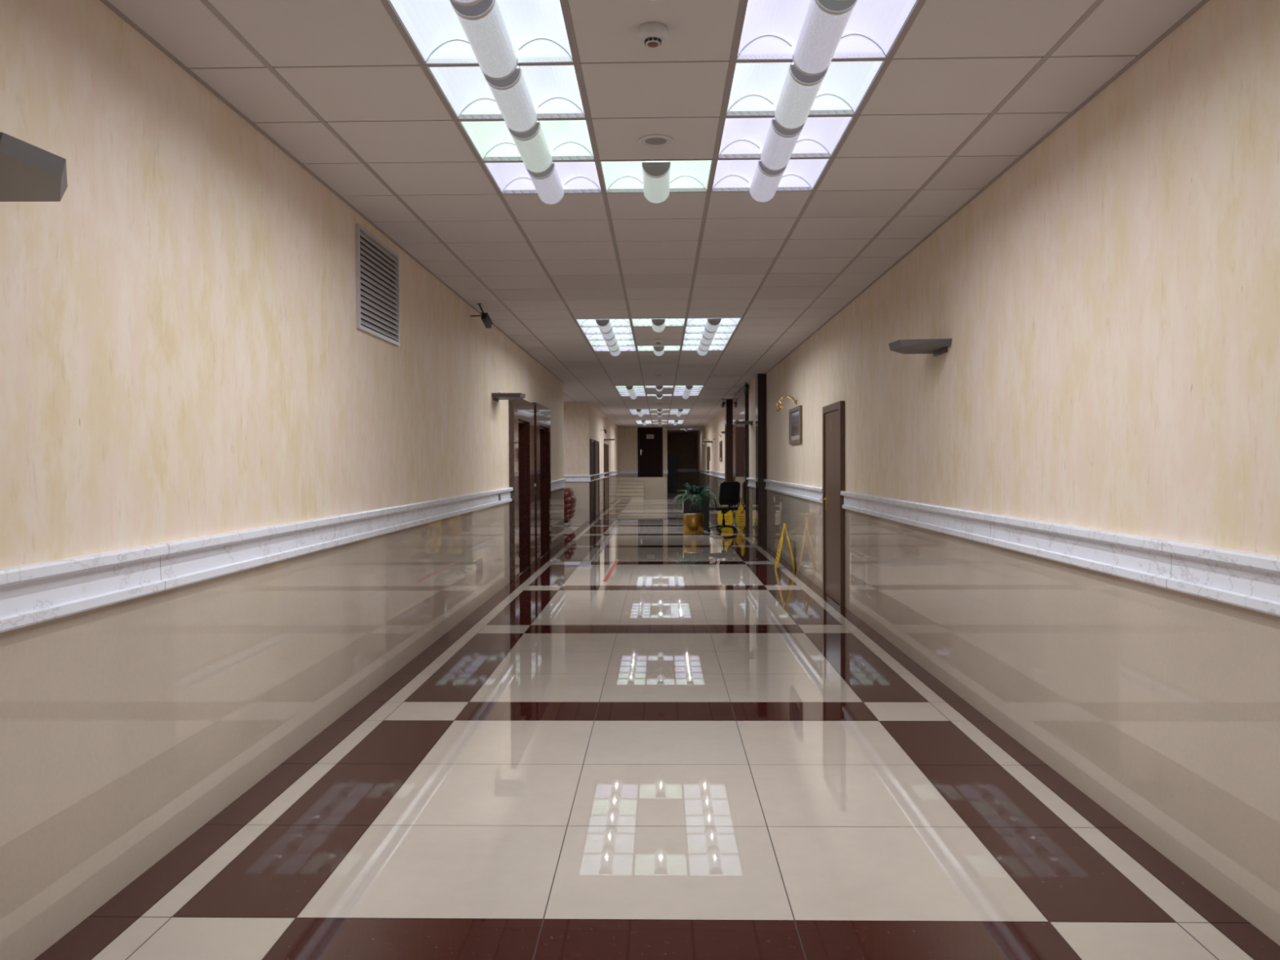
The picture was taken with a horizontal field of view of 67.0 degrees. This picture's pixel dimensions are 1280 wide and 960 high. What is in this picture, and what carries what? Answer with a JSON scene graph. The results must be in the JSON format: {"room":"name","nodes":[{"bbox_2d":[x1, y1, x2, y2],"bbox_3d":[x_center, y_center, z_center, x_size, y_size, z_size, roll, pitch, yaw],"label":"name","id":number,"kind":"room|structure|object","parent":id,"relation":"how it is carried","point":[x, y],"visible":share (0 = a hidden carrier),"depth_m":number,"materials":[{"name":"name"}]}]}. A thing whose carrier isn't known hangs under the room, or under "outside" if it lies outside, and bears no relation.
{"room":"hospital corridor","nodes":[
{"label":"hospital corridor","id":0,"kind":"room"},
{"bbox_2d":[0,0,564,959],"bbox_3d":[-1.846,-0.247,6.287,0.250,3.203,24.500,0,1,1],"label":"wall","id":1,"kind":"structure","parent":0,"point":[184,355],"depth_m":3.74,"materials":[{"name":"paint"}]},
{"bbox_2d":[0,132,67,201],"bbox_3d":[-1.632,-0.786,2.462,0.345,0.091,0.480,0,1,1],"label":"wall lamp","id":2,"kind":"object","parent":1,"relation":"attached to","point":[28,172],"visible":1,"depth_m":2.44,"materials":[{"name":"grey metal"}]},
{"bbox_2d":[0,487,513,632],"bbox_3d":[-1.765,0.331,2.939,0.050,0.173,17.790,0,1,1],"label":"rail","id":3,"kind":"object","parent":1,"relation":"attached to","point":[33,593],"visible":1,"depth_m":3.67,"materials":[{"name":"white stone"}]},
{"bbox_2d":[355,223,399,346],"bbox_3d":[-1.713,-1.252,6.347,0.023,0.636,0.910,0,1,1],"label":"air vent","id":4,"kind":"object","parent":1,"relation":"in","point":[377,271],"visible":1,"depth_m":6.29,"materials":[{"name":"metal"}]},
{"bbox_2d":[491,391,525,401],"bbox_3d":[-1.455,-0.932,10.859,0.345,0.091,0.480,0,1,1],"label":"wall lamp","id":5,"kind":"object","parent":1,"relation":"attached to","point":[496,397],"visible":1,"depth_m":10.65,"materials":[{"name":"grey metal"}]},
{"bbox_2d":[508,398,534,582],"bbox_3d":[-1.630,0.091,12.781,0.225,2.300,1.880,0,1,1],"label":"door","id":6,"kind":"structure","parent":1,"relation":"in","point":[521,435],"depth_m":13.24,"materials":[{"name":"brown wood"}]},
{"bbox_2d":[531,402,551,564],"bbox_3d":[-1.586,0.035,14.860,0.225,2.340,1.800,0,1,1],"label":"door","id":7,"kind":"structure","parent":1,"relation":"in","point":[541,413],"depth_m":15.52,"materials":[{"name":"brown wood"}]},
{"bbox_2d":[551,478,566,491],"bbox_3d":[-1.464,0.083,17.154,0.050,0.173,2.770,0,1,1],"label":"rail","id":8,"kind":"object","parent":1,"relation":"attached to","point":[557,484],"visible":0.76,"depth_m":17.18,"materials":[{"name":"white stone"}]},
{"bbox_2d":[563,401,590,521],"bbox_3d":[-2.930,-0.555,24.386,3.313,3.203,0.250,0,1,1],"label":"wall","id":9,"kind":"structure","parent":0,"point":[575,414],"depth_m":24.23,"materials":[{"name":"paint"}]},
{"bbox_2d":[564,475,590,481],"bbox_3d":[-2.865,-0.033,24.244,3.243,0.173,0.050,0,1,1],"label":"rail","id":10,"kind":"object","parent":9,"relation":"attached to","point":[569,477],"visible":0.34,"depth_m":24.22,"materials":[{"name":"white stone"}]},
{"bbox_2d":[589,402,619,512],"bbox_3d":[-1.208,-0.718,33.350,0.250,3.203,17.750,0,1,1],"label":"wall","id":11,"kind":"structure","parent":0,"point":[597,420],"depth_m":30.99,"materials":[{"name":"paint"}]},
{"bbox_2d":[590,439,595,520],"bbox_3d":[-1.210,-0.013,25.054,0.092,2.080,1.062,0,1,1],"label":"door","id":12,"kind":"structure","parent":11,"relation":"in","point":[592,441],"depth_m":25.01,"materials":[{"name":"brown"}]},
{"bbox_2d":[594,440,600,517],"bbox_3d":[-1.171,-0.045,26.928,0.092,2.080,1.712,0,1,1],"label":"door","id":13,"kind":"structure","parent":11,"relation":"in","point":[597,492],"depth_m":26.89,"materials":[{"name":"brown"}]},
{"bbox_2d":[590,470,620,481],"bbox_3d":[-1.061,-0.195,33.131,0.050,0.173,17.800,0,1,1],"label":"rail","id":14,"kind":"object","parent":11,"relation":"attached to","point":[616,472],"visible":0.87,"depth_m":30.28,"materials":[{"name":"white stone"}]},
{"bbox_2d":[604,443,609,509],"bbox_3d":[-1.071,-0.127,31.626,0.092,2.080,2.212,0,1,1],"label":"door","id":15,"kind":"structure","parent":11,"relation":"in","point":[606,446],"depth_m":31.47,"materials":[{"name":"brown"}]},
{"bbox_2d":[618,427,667,496],"bbox_3d":[0.145,-0.876,42.097,2.087,3.203,0.200,0,1,1],"label":"wall","id":16,"kind":"structure","parent":0,"point":[628,437],"depth_m":42.00,"materials":[{"name":"paint"}]},
{"bbox_2d":[619,470,637,474],"bbox_3d":[-0.495,-0.351,41.995,0.807,0.173,0.050,0,1,1],"label":"rail","id":17,"kind":"object","parent":16,"relation":"attached to","point":[621,472],"visible":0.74,"depth_m":41.99,"materials":[{"name":"white stone"}]},
{"bbox_2d":[637,427,662,476],"bbox_3d":[0.444,-1.210,41.931,1.080,2.130,0.109,0,1,1],"label":"door","id":18,"kind":"structure","parent":16,"relation":"in","point":[650,440],"depth_m":41.95,"materials":[{"name":"brown wood"}]},
{"bbox_2d":[99,0,1209,433],"bbox_3d":[-1.042,-2.073,22.049,7.400,0.304,57.000,0,1,1],"label":"ceiling","id":19,"kind":"structure","parent":0,"point":[969,88],"depth_m":4.76,"materials":[{"name":"tile"}]},
{"bbox_2d":[451,0,482,6],"bbox_3d":[-0.562,-1.619,2.845,0.600,0.201,0.600,0,1,1],"label":"ceiling light","id":20,"kind":"object","parent":19,"relation":"attached to","point":[462,2],"visible":1,"depth_m":3.09,"materials":[{"name":"grey"}]},
{"bbox_2d":[383,0,577,79],"bbox_3d":[-0.549,-1.630,3.445,0.600,0.201,0.600,0,1,1],"label":"ceiling light","id":21,"kind":"object","parent":19,"relation":"attached to","point":[495,36],"visible":0.98,"depth_m":3.55,"materials":[{"name":"grey"}]},
{"bbox_2d":[449,0,518,79],"bbox_3d":[-0.549,-1.567,3.456,0.152,0.076,0.544,0,1,1],"label":"tube","id":22,"kind":"object","parent":21,"relation":"on","point":[482,24],"depth_m":3.39,"materials":[{"name":"grey"}]},
{"bbox_2d":[470,303,493,329],"bbox_3d":[-1.530,-1.601,9.477,0.153,0.213,0.303,0,1,33],"label":"security camera","id":23,"kind":"object","parent":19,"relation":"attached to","point":[485,317],"visible":1,"depth_m":9.43,"materials":[{"name":"black plastic"}]},
{"bbox_2d":[480,312,493,324],"bbox_3d":[-1.508,-1.589,9.514,0.070,0.086,0.206,0,1,7],"label":"hood","id":24,"kind":"object","parent":23,"relation":"attached to","point":[485,317],"depth_m":9.43,"materials":[{"name":"grey"}]},
{"bbox_2d":[423,63,588,133],"bbox_3d":[-0.536,-1.640,4.044,0.600,0.201,0.600,0,1,1],"label":"ceiling light","id":25,"kind":"object","parent":19,"relation":"attached to","point":[532,93],"visible":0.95,"depth_m":4.14,"materials":[{"name":"grey"}]},
{"bbox_2d":[482,67,537,133],"bbox_3d":[-0.536,-1.578,4.055,0.152,0.076,0.544,0,1,1],"label":"tube","id":26,"kind":"object","parent":25,"relation":"on","point":[512,96],"depth_m":3.99,"materials":[{"name":"grey"}]},
{"bbox_2d":[456,119,597,173],"bbox_3d":[-0.524,-1.651,4.644,0.600,0.201,0.600,0,1,1],"label":"ceiling light","id":27,"kind":"object","parent":19,"relation":"attached to","point":[550,140],"visible":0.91,"depth_m":4.77,"materials":[{"name":"grey"}]},
{"bbox_2d":[506,122,552,173],"bbox_3d":[-0.523,-1.588,4.655,0.152,0.076,0.544,0,1,1],"label":"diffuser","id":28,"kind":"object","parent":27,"relation":"on","point":[533,148],"depth_m":4.59,"materials":[{"name":"grey"}]},
{"bbox_2d":[480,160,604,205],"bbox_3d":[-0.511,-1.661,5.244,0.600,0.201,0.600,0,1,1],"label":"ceiling light","id":29,"kind":"object","parent":19,"relation":"attached to","point":[565,177],"visible":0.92,"depth_m":5.39,"materials":[{"name":"grey"}]},
{"bbox_2d":[525,163,564,205],"bbox_3d":[-0.511,-1.599,5.255,0.152,0.076,0.544,0,1,1],"label":"diffuser","id":30,"kind":"object","parent":29,"relation":"on","point":[548,185],"depth_m":5.20,"materials":[{"name":"grey"}]},
{"bbox_2d":[574,318,631,333],"bbox_3d":[-0.397,-1.755,10.642,0.600,0.201,0.600,0,1,1],"label":"ceiling light","id":31,"kind":"object","parent":19,"relation":"attached to","point":[605,325],"visible":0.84,"depth_m":10.89,"materials":[{"name":"grey"}]},
{"bbox_2d":[595,319,612,333],"bbox_3d":[-0.397,-1.693,10.653,0.152,0.076,0.544,0,1,1],"label":"diffuser","id":32,"kind":"object","parent":31,"relation":"on","point":[605,326],"depth_m":10.45,"materials":[{"name":"grey"}]},
{"bbox_2d":[579,326,633,339],"bbox_3d":[-0.385,-1.766,11.242,0.600,0.201,0.600,0,1,1],"label":"ceiling light","id":33,"kind":"object","parent":19,"relation":"attached to","point":[615,330],"visible":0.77,"depth_m":11.52,"materials":[{"name":"grey"}]},
{"bbox_2d":[600,328,614,339],"bbox_3d":[-0.384,-1.703,11.253,0.152,0.076,0.544,0,1,1],"label":"diffuser","id":34,"kind":"object","parent":33,"relation":"on","point":[610,335],"depth_m":11.24,"materials":[{"name":"grey"}]},
{"bbox_2d":[583,333,635,346],"bbox_3d":[-0.372,-1.776,11.841,0.600,0.201,0.600,0,1,1],"label":"ceiling light","id":35,"kind":"object","parent":19,"relation":"attached to","point":[612,341],"visible":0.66,"depth_m":12.12,"materials":[{"name":"grey"}]},
{"bbox_2d":[603,333,617,346],"bbox_3d":[-0.371,-1.714,11.852,0.152,0.076,0.544,0,1,1],"label":"diffuser","id":36,"kind":"object","parent":35,"relation":"on","point":[611,342],"depth_m":11.83,"materials":[{"name":"grey"}]},
{"bbox_2d":[586,340,635,351],"bbox_3d":[-0.359,-1.786,12.441,0.600,0.201,0.600,0,1,1],"label":"ceiling light","id":37,"kind":"object","parent":19,"relation":"attached to","point":[593,343],"visible":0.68,"depth_m":12.72,"materials":[{"name":"grey"}]},
{"bbox_2d":[606,340,618,351],"bbox_3d":[-0.359,-1.724,12.452,0.152,0.076,0.544,0,1,1],"label":"diffuser","id":38,"kind":"object","parent":37,"relation":"on","point":[614,348],"depth_m":12.43,"materials":[{"name":"grey"}]},
{"bbox_2d":[591,346,636,356],"bbox_3d":[-0.346,-1.797,13.041,0.600,0.201,0.600,0,1,1],"label":"ceiling light","id":39,"kind":"object","parent":19,"relation":"attached to","point":[597,348],"visible":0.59,"depth_m":13.32,"materials":[{"name":"grey"}]},
{"bbox_2d":[608,346,620,356],"bbox_3d":[-0.346,-1.734,13.052,0.152,0.076,0.544,0,1,1],"label":"diffuser","id":40,"kind":"object","parent":39,"relation":"on","point":[615,353],"depth_m":13.02,"materials":[{"name":"grey"}]},
{"bbox_2d":[614,386,644,391],"bbox_3d":[-0.207,-1.912,19.639,0.600,0.201,0.600,0,1,1],"label":"ceiling light","id":41,"kind":"object","parent":19,"relation":"attached to","point":[629,388],"visible":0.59,"depth_m":19.92,"materials":[{"name":"grey"}]},
{"bbox_2d":[617,390,645,395],"bbox_3d":[-0.182,-1.933,20.838,0.600,0.201,0.600,0,1,1],"label":"ceiling light","id":42,"kind":"object","parent":19,"relation":"attached to","point":[622,391],"visible":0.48,"depth_m":21.12,"materials":[{"name":"grey"}]},
{"bbox_2d":[638,22,667,47],"bbox_3d":[0.046,-1.578,3.443,0.104,0.061,0.104,0,1,1],"label":"smoke detector","id":43,"kind":"object","parent":19,"relation":"attached to","point":[652,34],"visible":1,"depth_m":3.41,"materials":[{"name":"grey plastic"}]},
{"bbox_2d":[638,133,673,147],"bbox_3d":[0.076,-1.623,4.632,0.168,0.011,0.168,0,1,1],"label":"ceiling speaker","id":44,"kind":"object","parent":19,"relation":"attached to","point":[655,140],"visible":1,"depth_m":4.62,"materials":[{"name":"grey plastic"}]},
{"bbox_2d":[644,137,666,145],"bbox_3d":[0.076,-1.623,4.632,0.127,0.002,0.127,-1,1,-16],"label":"grille","id":45,"kind":"object","parent":44,"relation":"attached to","point":[648,141],"depth_m":4.63,"materials":[{"name":"grey"}]},
{"bbox_2d":[597,159,715,204],"bbox_3d":[0.089,-1.664,5.231,0.600,0.201,0.600,0,1,1],"label":"ceiling light","id":46,"kind":"object","parent":19,"relation":"attached to","point":[655,179],"visible":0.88,"depth_m":5.36,"materials":[{"name":"grey"}]},
{"bbox_2d":[641,161,671,204],"bbox_3d":[0.089,-1.601,5.242,0.152,0.076,0.544,0,1,1],"label":"cover","id":47,"kind":"object","parent":46,"relation":"on","point":[656,189],"depth_m":5.11,"materials":[{"name":"grey"}]},
{"bbox_2d":[630,317,686,332],"bbox_3d":[0.203,-1.758,10.629,0.600,0.201,0.600,0,1,1],"label":"ceiling light","id":48,"kind":"object","parent":19,"relation":"attached to","point":[658,325],"visible":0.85,"depth_m":10.90,"materials":[{"name":"grey"}]},
{"bbox_2d":[651,319,665,332],"bbox_3d":[0.203,-1.695,10.640,0.152,0.076,0.544,0,1,1],"label":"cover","id":49,"kind":"object","parent":48,"relation":"on","point":[658,325],"depth_m":10.44,"materials":[{"name":"grey"}]},
{"bbox_2d":[635,345,681,355],"bbox_3d":[0.253,-1.800,13.028,0.600,0.201,0.600,0,1,1],"label":"ceiling light","id":50,"kind":"object","parent":19,"relation":"attached to","point":[659,350],"visible":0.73,"depth_m":13.24,"materials":[{"name":"grey"}]},
{"bbox_2d":[653,346,664,355],"bbox_3d":[0.254,-1.737,13.039,0.152,0.076,0.544,0,1,1],"label":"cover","id":51,"kind":"object","parent":50,"relation":"on","point":[658,350],"depth_m":12.77,"materials":[{"name":"grey"}]},
{"bbox_2d":[644,385,674,391],"bbox_3d":[0.393,-1.914,19.626,0.600,0.201,0.600,0,1,1],"label":"ceiling light","id":52,"kind":"object","parent":19,"relation":"attached to","point":[659,388],"visible":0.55,"depth_m":19.81,"materials":[{"name":"grey"}]},
{"bbox_2d":[673,387,702,393],"bbox_3d":[1.005,-1.927,20.213,0.600,0.201,0.600,0,1,1],"label":"ceiling light","id":53,"kind":"object","parent":19,"relation":"attached to","point":[674,388],"visible":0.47,"depth_m":20.50,"materials":[{"name":"grey"}]},
{"bbox_2d":[674,385,704,391],"bbox_3d":[0.993,-1.917,19.613,0.600,0.201,0.600,0,1,1],"label":"ceiling light","id":54,"kind":"object","parent":19,"relation":"attached to","point":[688,388],"visible":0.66,"depth_m":19.68,"materials":[{"name":"grey"}]},
{"bbox_2d":[680,345,727,355],"bbox_3d":[0.853,-1.802,13.015,0.600,0.201,0.600,0,1,1],"label":"ceiling light","id":55,"kind":"object","parent":19,"relation":"attached to","point":[684,348],"visible":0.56,"depth_m":13.30,"materials":[{"name":"grey"}]},
{"bbox_2d":[697,346,708,355],"bbox_3d":[0.854,-1.740,13.027,0.152,0.076,0.544,0,1,1],"label":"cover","id":56,"kind":"object","parent":55,"relation":"on","point":[701,353],"depth_m":13.01,"materials":[{"name":"grey"}]},
{"bbox_2d":[681,339,730,351],"bbox_3d":[0.841,-1.792,12.416,0.600,0.201,0.600,0,1,1],"label":"ceiling light","id":57,"kind":"object","parent":19,"relation":"attached to","point":[686,342],"visible":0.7,"depth_m":12.70,"materials":[{"name":"grey"}]},
{"bbox_2d":[698,339,711,351],"bbox_3d":[0.841,-1.729,12.427,0.152,0.076,0.544,0,1,1],"label":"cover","id":58,"kind":"object","parent":57,"relation":"on","point":[703,347],"depth_m":12.40,"materials":[{"name":"grey"}]},
{"bbox_2d":[682,333,733,345],"bbox_3d":[0.828,-1.781,11.816,0.600,0.201,0.600,0,1,1],"label":"ceiling light","id":59,"kind":"object","parent":19,"relation":"attached to","point":[705,341],"visible":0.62,"depth_m":12.10,"materials":[{"name":"grey"}]},
{"bbox_2d":[700,333,713,345],"bbox_3d":[0.828,-1.719,11.827,0.152,0.076,0.544,0,1,1],"label":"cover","id":60,"kind":"object","parent":59,"relation":"on","point":[705,341],"depth_m":11.81,"materials":[{"name":"grey"}]},
{"bbox_2d":[684,325,737,338],"bbox_3d":[0.815,-1.771,11.216,0.600,0.201,0.600,0,1,1],"label":"ceiling light","id":61,"kind":"object","parent":19,"relation":"attached to","point":[721,329],"visible":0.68,"depth_m":11.50,"materials":[{"name":"grey"}]},
{"bbox_2d":[702,326,718,338],"bbox_3d":[0.816,-1.708,11.227,0.152,0.076,0.544,0,1,1],"label":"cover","id":62,"kind":"object","parent":61,"relation":"on","point":[708,335],"depth_m":11.22,"materials":[{"name":"grey"}]},
{"bbox_2d":[684,317,742,332],"bbox_3d":[0.803,-1.760,10.616,0.600,0.201,0.600,0,1,1],"label":"ceiling light","id":63,"kind":"object","parent":19,"relation":"attached to","point":[711,324],"visible":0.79,"depth_m":10.86,"materials":[{"name":"grey"}]},
{"bbox_2d":[705,318,721,332],"bbox_3d":[0.803,-1.698,10.627,0.152,0.076,0.544,0,1,1],"label":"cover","id":64,"kind":"object","parent":63,"relation":"on","point":[712,325],"depth_m":10.43,"materials":[{"name":"grey"}]},
{"bbox_2d":[709,158,832,203],"bbox_3d":[0.689,-1.666,5.218,0.600,0.201,0.600,0,1,1],"label":"ceiling light","id":65,"kind":"object","parent":19,"relation":"attached to","point":[800,175],"visible":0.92,"depth_m":5.37,"materials":[{"name":"grey"}]},
{"bbox_2d":[748,160,787,203],"bbox_3d":[0.689,-1.604,5.229,0.152,0.076,0.544,0,1,1],"label":"diffuser","id":66,"kind":"object","parent":65,"relation":"on","point":[763,188],"depth_m":5.17,"materials":[{"name":"grey"}]},
{"bbox_2d":[715,115,857,171],"bbox_3d":[0.676,-1.656,4.619,0.600,0.201,0.600,0,1,1],"label":"ceiling light","id":67,"kind":"object","parent":19,"relation":"attached to","point":[761,138],"visible":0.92,"depth_m":4.74,"materials":[{"name":"grey"}]},
{"bbox_2d":[760,119,804,171],"bbox_3d":[0.676,-1.594,4.630,0.152,0.076,0.544,0,1,1],"label":"tube","id":68,"kind":"object","parent":67,"relation":"on","point":[780,144],"depth_m":4.57,"materials":[{"name":"grey"}]},
{"bbox_2d":[722,59,888,130],"bbox_3d":[0.663,-1.645,4.019,0.600,0.201,0.600,0,1,1],"label":"ceiling light","id":69,"kind":"object","parent":19,"relation":"attached to","point":[778,90],"visible":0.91,"depth_m":4.12,"materials":[{"name":"grey"}]},
{"bbox_2d":[773,64,828,130],"bbox_3d":[0.664,-1.583,4.030,0.152,0.076,0.544,0,1,1],"label":"tube","id":70,"kind":"object","parent":69,"relation":"on","point":[799,91],"depth_m":3.96,"materials":[{"name":"grey"}]},
{"bbox_2d":[732,0,922,75],"bbox_3d":[0.650,-1.635,3.419,0.600,0.201,0.600,0,1,1],"label":"ceiling light","id":71,"kind":"object","parent":19,"relation":"attached to","point":[811,34],"visible":1,"depth_m":3.55,"materials":[{"name":"grey"}]},
{"bbox_2d":[791,0,857,75],"bbox_3d":[0.651,-1.573,3.430,0.152,0.076,0.544,0,1,1],"label":"tube","id":72,"kind":"object","parent":71,"relation":"on","point":[825,21],"depth_m":3.37,"materials":[{"name":"grey"}]},
{"bbox_2d":[34,491,1279,959],"bbox_3d":[-1.024,1.135,22.250,7.400,0.120,56.600,0,1,1],"label":"floor","id":73,"kind":"structure","parent":0,"point":[693,752],"depth_m":3.98,"materials":[{"name":"brown tile"}]},
{"bbox_2d":[564,487,576,524],"bbox_3d":[-2.049,0.624,23.413,1.004,0.869,1.020,0,1,1],"label":"armchair","id":74,"kind":"object","parent":73,"relation":"on","point":[570,500],"visible":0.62,"depth_m":23.06,"materials":[{"name":"red leather"}]},
{"bbox_2d":[602,559,618,582],"bbox_3d":[-0.386,1.226,13.264,0.050,0.001,2.741,0,1,2],"label":"tape","id":75,"kind":"object","parent":73,"relation":"on","point":[615,563],"visible":1,"depth_m":13.05,"materials":[{"name":"red"}]},
{"bbox_2d":[615,480,644,499],"bbox_3d":[-0.397,0.408,39.323,1.105,0.737,1.415,0,1,1],"label":"steps","id":76,"kind":"structure","parent":73,"relation":"on","point":[625,490],"depth_m":39.19,"materials":[{"name":"tile"}]},
{"bbox_2d":[617,476,666,498],"bbox_3d":[0.108,0.310,41.017,2.045,0.870,1.998,0,1,1],"label":"landing","id":77,"kind":"object","parent":73,"relation":"on","point":[654,486],"visible":0.57,"depth_m":40.01,"materials":[{"name":"tile"}]},
{"bbox_2d":[666,451,677,492],"bbox_3d":[1.604,-0.400,48.376,0.520,2.020,0.503,0,1,1],"label":"tall cabinet","id":78,"kind":"object","parent":73,"relation":"on","point":[672,456],"visible":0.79,"depth_m":48.16,"materials":[{"name":"black"}]},
{"bbox_2d":[683,502,703,533],"bbox_3d":[1.111,0.788,20.148,0.420,0.626,0.420,0,1,1],"label":"waste bin","id":79,"kind":"object","parent":73,"relation":"on","point":[693,522],"visible":1,"depth_m":19.97,"materials":[{"name":"gold metal"}]},
{"bbox_2d":[673,483,719,530],"bbox_3d":[1.236,0.573,21.113,1.084,1.021,1.035,1,1,43],"label":"potted fern","id":80,"kind":"object","parent":73,"relation":"on","point":[695,495],"visible":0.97,"depth_m":20.87,"materials":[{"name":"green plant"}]},
{"bbox_2d":[706,481,740,533],"bbox_3d":[1.763,0.559,20.334,0.668,1.068,0.692,-1,1,-21],"label":"office chair","id":81,"kind":"object","parent":73,"relation":"on","point":[729,492],"visible":1,"depth_m":20.07,"materials":[{"name":"black fabric"}]},
{"bbox_2d":[717,505,733,525],"bbox_3d":[1.954,0.722,22.180,0.340,0.682,0.250,0,1,1],"label":"sign","id":82,"kind":"object","parent":73,"relation":"on","point":[728,516],"visible":0.52,"depth_m":22.09,"materials":[{"name":"yellow plastic"}]},
{"bbox_2d":[724,400,733,514],"bbox_3d":[2.241,-0.457,23.704,0.280,2.983,0.500,0,1,1],"label":"pier","id":83,"kind":"object","parent":73,"relation":"on","point":[729,405],"visible":0.43,"depth_m":23.45,"materials":[{"name":"black"}]},
{"bbox_2d":[733,386,744,534],"bbox_3d":[2.130,-0.407,20.806,0.020,2.983,3.200,0,1,1],"label":"panel","id":84,"kind":"object","parent":73,"relation":"on","point":[738,398],"visible":0.71,"depth_m":20.61,"materials":[{"name":"brown"}]},
{"bbox_2d":[743,384,749,537],"bbox_3d":[2.173,-0.377,19.055,0.220,2.983,0.300,0,1,1],"label":"pier","id":85,"kind":"object","parent":73,"relation":"on","point":[746,506],"visible":0.36,"depth_m":18.92,"materials":[{"name":"black"}]},
{"bbox_2d":[755,373,766,546],"bbox_3d":[2.160,-0.352,17.045,0.200,3.003,0.380,0,1,1],"label":"pier","id":86,"kind":"object","parent":73,"relation":"on","point":[761,379],"visible":0.64,"depth_m":16.86,"materials":[{"name":"black"}]},
{"bbox_2d":[774,523,795,568],"bbox_3d":[1.986,0.905,13.279,0.259,0.624,0.260,0,1,1],"label":"sign","id":87,"kind":"object","parent":73,"relation":"on","point":[778,554],"visible":1,"depth_m":13.24,"materials":[{"name":"yellow plastic"}]},
{"bbox_2d":[666,432,696,491],"bbox_3d":[2.257,-1.023,50.053,1.800,3.203,0.200,0,1,1],"label":"wall","id":88,"kind":"structure","parent":0,"point":[685,444],"depth_m":49.95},
{"bbox_2d":[677,468,696,471],"bbox_3d":[2.137,-0.501,49.940,1.560,0.173,0.050,0,1,1],"label":"rail","id":89,"kind":"object","parent":88,"relation":"attached to","point":[678,469],"visible":0.66,"depth_m":49.93,"materials":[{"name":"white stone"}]},
{"bbox_2d":[683,495,709,530],"bbox_3d":[1.222,0.713,21.145,0.550,0.740,0.550,0,1,1],"label":"planter","id":90,"kind":"object","parent":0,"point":[686,504],"depth_m":20.87,"materials":[{"name":"gold metal"}]},
{"bbox_2d":[748,377,755,542],"bbox_3d":[2.178,-0.470,18.118,0.130,3.203,1.770,0,1,1],"label":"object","id":91,"kind":"object","parent":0,"point":[752,388],"visible":0.29,"depth_m":18.17,"materials":[{"name":"paint"}]},
{"bbox_2d":[733,420,752,426],"bbox_3d":[1.941,-1.076,18.287,0.345,0.091,0.480,0,1,1],"label":"wall lamp","id":92,"kind":"object","parent":91,"relation":"attached to","point":[748,422],"visible":1,"depth_m":18.08,"materials":[{"name":"grey metal"}]},
{"bbox_2d":[746,477,755,488],"bbox_3d":[2.088,0.051,18.054,0.050,0.173,1.620,0,1,1],"label":"rail","id":93,"kind":"object","parent":91,"relation":"attached to","point":[752,482],"visible":0.95,"depth_m":18.02,"materials":[{"name":"white stone"}]},
{"bbox_2d":[696,0,1279,946],"bbox_3d":[2.440,-0.540,22.048,0.251,3.203,56.200,0,1,1],"label":"wall","id":94,"kind":"structure","parent":0,"point":[1108,304],"depth_m":4.01,"materials":[{"name":"paint"}]},
{"bbox_2d":[706,446,709,493],"bbox_3d":[2.604,-0.243,37.299,0.092,2.080,1.112,0,1,1],"label":"door","id":95,"kind":"structure","parent":94,"relation":"in","point":[708,460],"depth_m":37.26,"materials":[{"name":"brown"}]},
{"bbox_2d":[700,469,724,479],"bbox_3d":[2.556,-0.228,34.055,0.050,0.173,20.200,0,1,1],"label":"rail","id":96,"kind":"object","parent":94,"relation":"attached to","point":[718,474],"visible":0.66,"depth_m":32.84,"materials":[{"name":"white stone"}]},
{"bbox_2d":[719,440,722,461],"bbox_3d":[2.462,-0.875,29.394,0.035,0.620,0.900,0,1,1],"label":"framed picture","id":97,"kind":"object","parent":94,"relation":"attached to","point":[720,442],"visible":1,"depth_m":29.30,"materials":[{"name":"brown wood"}]},
{"bbox_2d":[776,394,796,411],"bbox_3d":[1.994,-1.046,13.095,0.256,0.202,0.520,0,1,1],"label":"picture light","id":98,"kind":"object","parent":94,"relation":"attached to","point":[793,398],"visible":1,"depth_m":13.06,"materials":[{"name":"gold metal"}]},
{"bbox_2d":[763,479,822,503],"bbox_3d":[2.118,0.124,13.823,0.050,0.173,6.080,0,1,1],"label":"rail","id":99,"kind":"object","parent":94,"relation":"attached to","point":[812,493],"visible":0.92,"depth_m":12.89,"materials":[{"name":"white stone"}]},
{"bbox_2d":[788,404,802,444],"bbox_3d":[2.106,-0.737,13.098,0.035,0.490,1.060,0,1,1],"label":"framed picture","id":100,"kind":"object","parent":94,"relation":"attached to","point":[795,414],"visible":1,"depth_m":13.04,"materials":[{"name":"brown wood"}]},
{"bbox_2d":[791,411,799,436],"bbox_3d":[2.107,-0.757,13.097,0.002,0.310,0.840,0,1,1],"label":"print","id":101,"kind":"object","parent":100,"relation":"attached to","point":[794,415],"depth_m":13.13},
{"bbox_2d":[820,400,844,607],"bbox_3d":[2.016,0.233,10.229,0.102,2.070,1.072,0,1,1],"label":"door","id":102,"kind":"structure","parent":94,"relation":"in","point":[833,415],"depth_m":10.13,"materials":[{"name":"brown laminate"}]},
{"bbox_2d":[888,337,951,356],"bbox_3d":[1.808,-0.869,6.359,0.345,0.091,0.480,0,1,1],"label":"wall lamp","id":103,"kind":"object","parent":94,"relation":"attached to","point":[936,346],"visible":1,"depth_m":6.20,"materials":[{"name":"grey metal"}]},
{"bbox_2d":[840,490,1279,616],"bbox_3d":[1.864,0.333,1.817,0.050,0.173,15.700,0,1,1],"label":"rail","id":104,"kind":"object","parent":94,"relation":"attached to","point":[1251,580],"visible":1,"depth_m":3.85,"materials":[{"name":"white stone"}]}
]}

